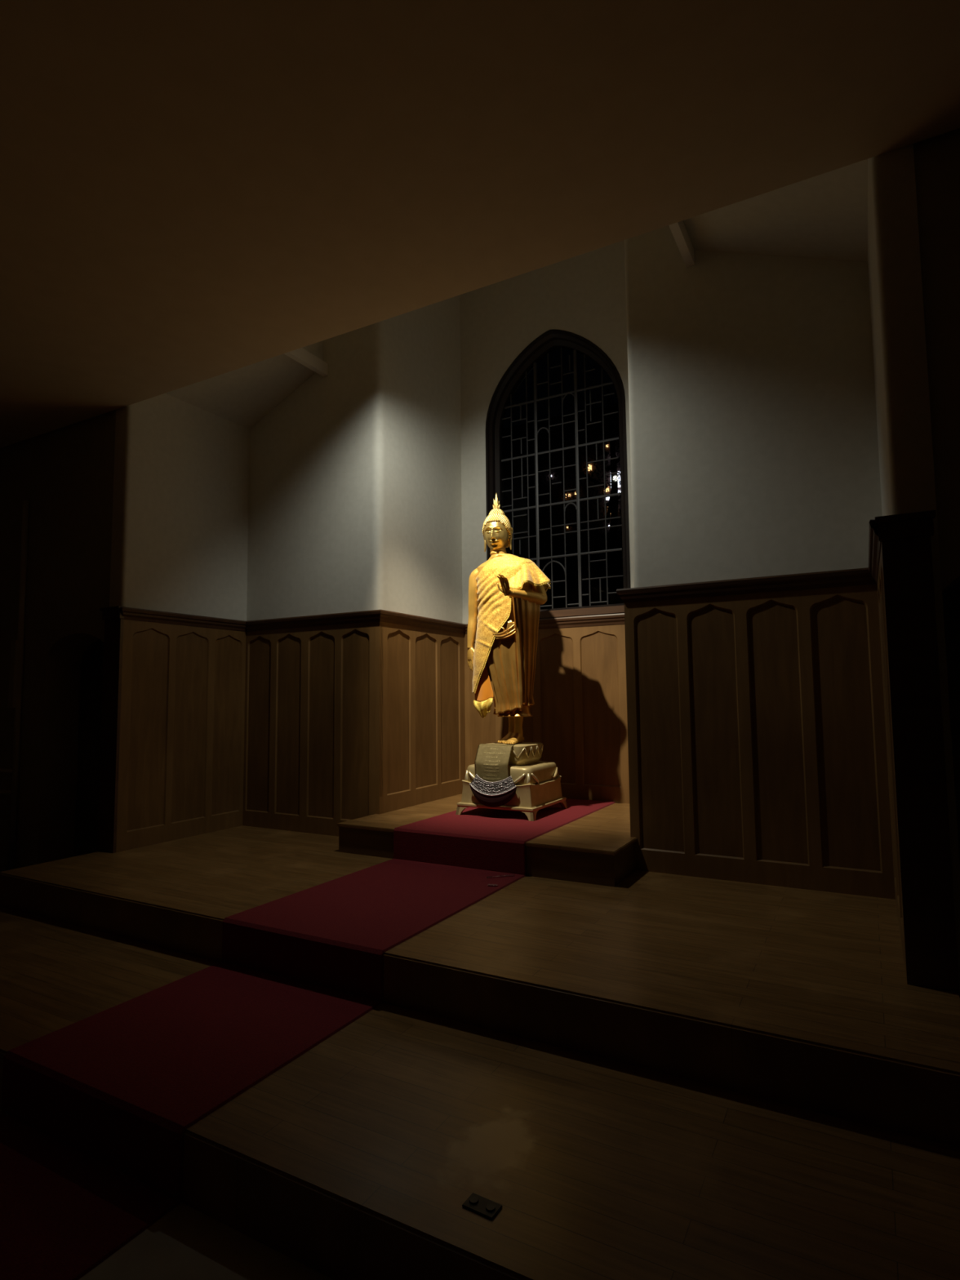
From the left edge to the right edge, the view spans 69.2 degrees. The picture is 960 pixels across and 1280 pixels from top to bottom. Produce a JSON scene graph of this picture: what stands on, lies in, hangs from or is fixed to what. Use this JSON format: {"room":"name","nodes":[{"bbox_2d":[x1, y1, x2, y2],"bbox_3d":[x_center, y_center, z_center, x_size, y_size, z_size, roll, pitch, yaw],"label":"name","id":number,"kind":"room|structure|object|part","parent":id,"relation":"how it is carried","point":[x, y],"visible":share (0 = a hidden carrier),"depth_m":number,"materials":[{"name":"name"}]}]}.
{"room":"house of worship","nodes":[
{"label":"house of worship","id":0,"kind":"room"},
{"bbox_2d":[0,409,115,871],"bbox_3d":[-4.030,-0.675,6.016,3.215,5.495,0.280,-3,-5,29],"label":"wall","id":1,"kind":"structure","parent":0,"point":[65,474],"depth_m":5.49,"materials":[{"name":"paint"}]},
{"bbox_2d":[0,1109,333,1279],"bbox_3d":[-2.592,1.510,-0.189,11.700,0.100,5.562,-3,-5,29],"label":"floor","id":2,"kind":"structure","parent":0,"point":[185,1243],"depth_m":1.81,"materials":[{"name":"stone"}]},
{"bbox_2d":[0,798,615,1279],"bbox_3d":[-1.085,1.373,2.599,0.944,0.597,7.267,-3,-5,29],"label":"carpet runner","id":3,"kind":"object","parent":2,"relation":"on","point":[97,1109],"visible":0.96,"depth_m":2.54,"materials":[{"name":"red carpet"}]},
{"bbox_2d":[455,742,567,821],"bbox_3d":[0.242,1.021,5.175,0.620,0.498,0.620,-3,-5,29],"label":"pedestal","id":4,"kind":"object","parent":3,"relation":"on","point":[538,784],"visible":0.65,"depth_m":4.99,"materials":[{"name":"gold metal"}]},
{"bbox_3d":[-0.103,1.235,5.058,0.110,0.060,0.110,-3,-5,29],"label":"leg","id":5,"kind":"part","parent":4,"relation":"part of","materials":[{"name":"gold metal"}]},
{"bbox_2d":[469,773,516,807],"bbox_3d":[0.083,1.062,4.889,0.378,0.220,0.059,-3,-5,29],"label":"beaded collar","id":6,"kind":"object","parent":4,"relation":"attached to","point":[498,793],"visible":1,"depth_m":4.86,"materials":[{"name":"grey metal"}]},
{"bbox_2d":[474,743,514,782],"bbox_3d":[0.109,0.894,5.011,0.295,0.276,0.144,-3,-5,29],"label":"banner","id":7,"kind":"object","parent":4,"relation":"hanging from","point":[491,762],"visible":0.99,"depth_m":4.97,"materials":[{"name":"gold metal"}]},
{"bbox_2d":[466,493,546,744],"bbox_3d":[0.228,-0.187,5.245,0.471,1.921,0.640,1,-5,-24],"label":"gilded statue","id":8,"kind":"object","parent":4,"relation":"on","point":[510,664],"visible":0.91,"depth_m":5.14,"materials":[{"name":"gold metal"}]},
{"bbox_2d":[471,553,551,717],"bbox_3d":[0.236,-0.034,5.248,0.655,1.231,0.408,-3,-5,29],"label":"robe","id":9,"kind":"object","parent":8,"relation":"on","point":[494,608],"visible":0.88,"depth_m":5.19,"materials":[{"name":"gold metal"}]},
{"bbox_3d":[0.259,-0.015,5.232,0.607,0.828,0.411,-3,-5,29],"label":"lace trim","id":10,"kind":"part","parent":9,"relation":"part of","materials":[{"name":"gold metal"}]},
{"bbox_2d":[466,760,556,785],"bbox_3d":[0.241,0.982,5.178,0.528,0.146,0.528,-3,-5,29],"label":"cushion","id":11,"kind":"object","parent":4,"relation":"on","point":[522,772],"depth_m":4.99,"materials":[{"name":"gold metal"}]},
{"bbox_3d":[0.243,1.197,5.161,0.608,0.026,0.608,-3,-5,29],"label":"frame","id":12,"kind":"part","parent":4,"relation":"part of","materials":[{"name":"gold metal"}]},
{"bbox_2d":[488,742,542,765],"bbox_3d":[0.240,0.847,5.189,0.372,0.147,0.372,-3,-5,29],"label":"cushion","id":13,"kind":"object","parent":4,"relation":"on","point":[524,753],"depth_m":5.02,"materials":[{"name":"gold metal"}]},
{"bbox_3d":[0.240,0.825,5.191,0.385,0.076,0.385,-3,-5,29],"label":"zigzag trim","id":14,"kind":"part","parent":4,"relation":"part of","materials":[{"name":"beige"}]},
{"bbox_3d":[0.344,1.210,4.812,0.110,0.060,0.110,-3,-5,29],"label":"leg","id":15,"kind":"part","parent":4,"relation":"part of","materials":[{"name":"gold metal"}]},
{"bbox_3d":[0.591,1.244,5.257,0.110,0.060,0.110,-3,-5,29],"label":"leg","id":16,"kind":"part","parent":4,"relation":"part of","materials":[{"name":"gold metal"}]},
{"bbox_2d":[109,393,249,621],"bbox_3d":[-2.360,-0.728,5.571,0.143,5.495,1.153,-3,-5,29],"label":"wall","id":17,"kind":"structure","parent":0,"point":[180,544],"depth_m":5.46,"materials":[{"name":"paint"}]},
{"bbox_2d":[115,606,245,852],"bbox_3d":[-2.270,0.654,5.364,0.080,1.714,1.159,-3,-5,29],"label":"panelling","id":18,"kind":"object","parent":17,"relation":"attached to","point":[180,769],"visible":1,"depth_m":5.32,"materials":[{"name":"brown wood"}]},
{"bbox_3d":[-2.442,0.638,5.103,0.028,1.443,0.291,-3,-5,29],"label":"panel","id":19,"kind":"part","parent":18,"relation":"part of","materials":[{"name":"brown wood"}]},
{"bbox_3d":[-2.278,-0.156,5.430,0.080,0.089,1.159,-3,-5,29],"label":"dado rail","id":20,"kind":"part","parent":18,"relation":"part of","materials":[{"name":"brown wood"}]},
{"bbox_3d":[-2.268,0.662,5.417,0.028,1.443,0.291,-3,-5,29],"label":"panel","id":21,"kind":"part","parent":18,"relation":"part of","materials":[{"name":"brown wood"}]},
{"bbox_3d":[-2.096,0.686,5.727,0.028,1.443,0.271,-3,-5,29],"label":"panel","id":22,"kind":"part","parent":18,"relation":"part of","materials":[{"name":"brown wood"}]},
{"bbox_2d":[165,340,323,429],"bbox_3d":[-1.948,-2.702,5.493,0.842,1.580,1.153,-3,-5,29],"label":"ceiling","id":23,"kind":"structure","parent":0,"point":[244,396],"depth_m":5.68,"materials":[{"name":"paint"}]},
{"bbox_2d":[284,347,328,376],"bbox_3d":[-1.551,-2.265,5.244,0.050,0.100,1.142,-3,-5,29],"label":"beam","id":24,"kind":"structure","parent":23,"relation":"attached to","point":[302,356],"depth_m":5.55,"materials":[{"name":"white paint"}]},
{"bbox_2d":[246,295,462,623],"bbox_3d":[-1.092,-0.685,6.250,1.416,5.495,1.266,-3,-5,29],"label":"wall","id":25,"kind":"structure","parent":0,"point":[354,504],"depth_m":5.76,"materials":[{"name":"paint"}]},
{"bbox_2d":[242,609,382,836],"bbox_3d":[-1.369,0.659,5.530,1.496,1.714,0.080,-3,-5,29],"label":"panelling","id":26,"kind":"object","parent":25,"relation":"attached to","point":[312,729],"visible":0.98,"depth_m":5.51,"materials":[{"name":"brown wood"}]},
{"bbox_3d":[-1.834,0.691,5.813,0.254,1.442,0.028,-3,-5,29],"label":"panel","id":27,"kind":"part","parent":26,"relation":"part of","materials":[{"name":"brown wood"}]},
{"bbox_3d":[-1.543,0.675,5.653,0.254,1.442,0.028,-3,-5,29],"label":"panel","id":28,"kind":"part","parent":26,"relation":"part of","materials":[{"name":"brown wood"}]},
{"bbox_3d":[-1.377,-0.151,5.596,1.496,0.089,0.080,-3,-5,29],"label":"dado rail","id":29,"kind":"part","parent":26,"relation":"part of","materials":[{"name":"brown wood"}]},
{"bbox_3d":[-1.239,0.658,5.485,0.259,1.442,0.028,-3,-5,29],"label":"panel","id":30,"kind":"part","parent":26,"relation":"part of","materials":[{"name":"brown wood"}]},
{"bbox_3d":[-0.943,0.642,5.322,0.260,1.442,0.028,-3,-5,29],"label":"panel","id":31,"kind":"part","parent":26,"relation":"part of","materials":[{"name":"brown wood"}]},
{"bbox_2d":[379,609,465,813],"bbox_3d":[-0.454,0.569,5.731,0.080,1.521,1.304,-3,-5,29],"label":"panelling","id":32,"kind":"object","parent":25,"relation":"attached to","point":[423,746],"visible":1,"depth_m":5.68,"materials":[{"name":"brown wood"}]},
{"bbox_3d":[-0.650,0.550,5.426,0.028,1.250,0.298,-3,-5,29],"label":"panel","id":33,"kind":"part","parent":32,"relation":"part of","materials":[{"name":"brown wood"}]},
{"bbox_3d":[-0.461,-0.144,5.790,0.080,0.089,1.304,-3,-5,29],"label":"dado rail","id":34,"kind":"part","parent":32,"relation":"part of","materials":[{"name":"brown wood"}]},
{"bbox_3d":[-0.462,0.576,5.766,0.028,1.250,0.312,-3,-5,29],"label":"panel","id":35,"kind":"part","parent":32,"relation":"part of","materials":[{"name":"brown wood"}]},
{"bbox_3d":[-0.279,0.601,6.096,0.028,1.250,0.309,-3,-5,29],"label":"panel","id":36,"kind":"part","parent":32,"relation":"part of","materials":[{"name":"brown wood"}]},
{"bbox_2d":[0,0,959,448],"bbox_3d":[-2.243,-2.969,0.893,11.700,1.791,7.193,-3,-5,29],"label":"ceiling","id":37,"kind":"structure","parent":0,"point":[192,192],"depth_m":2.72,"materials":[{"name":"paint"}]},
{"bbox_2d":[0,906,959,1279],"bbox_3d":[-1.020,1.628,2.654,11.700,0.297,0.976,-3,-5,29],"label":"floor","id":38,"kind":"structure","parent":0,"point":[360,1157],"depth_m":1.89,"materials":[{"name":"brown wood"}]},
{"bbox_2d":[0,825,959,1147],"bbox_3d":[-0.340,1.624,3.901,4.974,0.495,1.898,-3,-5,29],"label":"platform","id":39,"kind":"object","parent":38,"relation":"on","point":[802,998],"visible":0.58,"depth_m":2.78,"materials":[{"name":"brown wood"}]},
{"bbox_2d":[875,510,959,992],"bbox_3d":[1.601,0.385,2.541,0.193,1.714,0.050,-3,-5,29],"label":"board","id":40,"kind":"object","parent":39,"relation":"on","point":[920,774],"visible":1,"depth_m":2.54,"materials":[{"name":"brown wood"}]},
{"bbox_2d":[462,1192,502,1219],"bbox_3d":[0.005,1.387,1.708,0.088,0.009,0.052,-3,-5,32],"label":"floor plate","id":41,"kind":"object","parent":38,"relation":"on","point":[478,1204],"visible":1,"depth_m":1.70,"materials":[{"name":"grey metal"}]},
{"bbox_2d":[337,793,636,886],"bbox_3d":[0.299,1.366,5.053,1.972,0.194,1.736,-3,-5,29],"label":"raised platform","id":42,"kind":"structure","parent":0,"point":[597,847],"depth_m":4.26,"materials":[{"name":"brown wood"}]},
{"bbox_2d":[459,240,634,623],"bbox_3d":[0.771,-0.715,6.116,2.176,5.495,0.300,-3,-5,29],"label":"wall","id":43,"kind":"structure","parent":0,"point":[584,295],"depth_m":6.36,"materials":[{"name":"paint"}]},
{"bbox_2d":[464,613,629,804],"bbox_3d":[0.692,0.567,5.845,1.892,1.521,0.080,-3,-5,29],"label":"panelling","id":44,"kind":"object","parent":43,"relation":"attached to","point":[579,711],"visible":0.45,"depth_m":5.78,"materials":[{"name":"brown wood"}]},
{"bbox_3d":[0.032,0.611,6.234,0.246,1.247,0.028,-3,-5,29],"label":"panel","id":45,"kind":"part","parent":44,"relation":"part of","materials":[{"name":"brown wood"}]},
{"bbox_3d":[0.336,0.592,6.067,0.281,1.250,0.028,-3,-5,29],"label":"panel","id":46,"kind":"part","parent":44,"relation":"part of","materials":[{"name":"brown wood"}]},
{"bbox_3d":[0.685,-0.147,5.903,1.892,0.089,0.080,-3,-5,29],"label":"dado rail","id":47,"kind":"part","parent":44,"relation":"part of","materials":[{"name":"brown wood"}]},
{"bbox_3d":[0.661,0.575,5.888,0.296,1.250,0.028,-3,-5,29],"label":"panel","id":48,"kind":"part","parent":44,"relation":"part of","materials":[{"name":"brown wood"}]},
{"bbox_3d":[0.993,0.556,5.705,0.309,1.250,0.028,-3,-5,29],"label":"panel","id":49,"kind":"part","parent":44,"relation":"part of","materials":[{"name":"brown wood"}]},
{"bbox_2d":[485,328,630,618],"bbox_3d":[0.660,-1.468,6.119,1.330,2.580,0.222,-3,-5,29],"label":"window","id":50,"kind":"structure","parent":43,"relation":"in","point":[556,443],"depth_m":6.15,"materials":[{"name":"black glass"}]},
{"bbox_3d":[0.668,-0.214,6.008,1.330,0.062,0.202,-3,-5,29],"label":"sill","id":51,"kind":"part","parent":50,"relation":"part of","materials":[{"name":"brown wood"}]},
{"bbox_2d":[624,225,882,587],"bbox_3d":[1.857,-0.847,4.627,1.372,5.495,1.266,-3,-5,29],"label":"wall","id":52,"kind":"structure","parent":0,"point":[753,429],"depth_m":4.09,"materials":[{"name":"paint"}]},
{"bbox_2d":[616,567,895,899],"bbox_3d":[1.510,0.501,3.945,1.452,1.714,0.080,-3,-5,29],"label":"panelling","id":53,"kind":"object","parent":52,"relation":"attached to","point":[757,741],"visible":0.97,"depth_m":3.91,"materials":[{"name":"brown wood"}]},
{"bbox_3d":[1.085,0.531,4.205,0.252,1.441,0.028,-3,-5,29],"label":"panel","id":54,"kind":"part","parent":53,"relation":"part of","materials":[{"name":"brown wood"}]},
{"bbox_3d":[1.369,0.515,4.049,0.257,1.442,0.028,-3,-5,29],"label":"panel","id":55,"kind":"part","parent":53,"relation":"part of","materials":[{"name":"brown wood"}]},
{"bbox_3d":[1.502,-0.309,4.011,1.452,0.089,0.080,-3,-5,29],"label":"dado rail","id":56,"kind":"part","parent":53,"relation":"part of","materials":[{"name":"brown wood"}]},
{"bbox_3d":[1.661,0.499,3.888,0.254,1.442,0.028,-3,-5,29],"label":"panel","id":57,"kind":"part","parent":53,"relation":"part of","materials":[{"name":"brown wood"}]},
{"bbox_3d":[1.954,0.482,3.727,0.265,1.443,0.028,-3,-5,29],"label":"panel","id":58,"kind":"part","parent":53,"relation":"part of","materials":[{"name":"brown wood"}]},
{"bbox_2d":[683,159,867,262],"bbox_3d":[1.448,-2.889,3.622,0.922,1.580,1.153,-3,-5,29],"label":"ceiling","id":59,"kind":"structure","parent":0,"point":[824,215],"depth_m":3.73,"materials":[{"name":"paint"}]},
{"bbox_2d":[668,220,694,267],"bbox_3d":[1.030,-2.407,3.823,0.050,0.100,1.142,-3,-5,29],"label":"beam","id":60,"kind":"structure","parent":59,"relation":"attached to","point":[678,230],"depth_m":4.12,"materials":[{"name":"white paint"}]},
{"bbox_2d":[867,143,959,997],"bbox_3d":[1.935,-0.964,3.206,0.145,5.495,1.153,-3,-5,29],"label":"wall","id":61,"kind":"structure","parent":0,"point":[903,411],"depth_m":2.72,"materials":[{"name":"paint"}]},
{"bbox_2d":[868,520,906,978],"bbox_3d":[1.819,0.428,3.090,0.080,1.714,1.199,-3,-5,29],"label":"panelling","id":62,"kind":"object","parent":61,"relation":"attached to","point":[875,553],"visible":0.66,"depth_m":3.00,"materials":[{"name":"brown wood"}]},
{"bbox_3d":[1.810,-0.382,3.156,0.080,0.089,1.199,-3,-5,29],"label":"dado rail","id":63,"kind":"part","parent":62,"relation":"part of","materials":[{"name":"brown wood"}]},
{"bbox_2d":[913,128,959,593],"bbox_3d":[3.201,-1.072,2.034,3.255,5.495,0.280,-3,-5,29],"label":"wall","id":64,"kind":"structure","parent":0,"point":[936,158],"depth_m":2.67,"materials":[{"name":"paint"}]}
]}

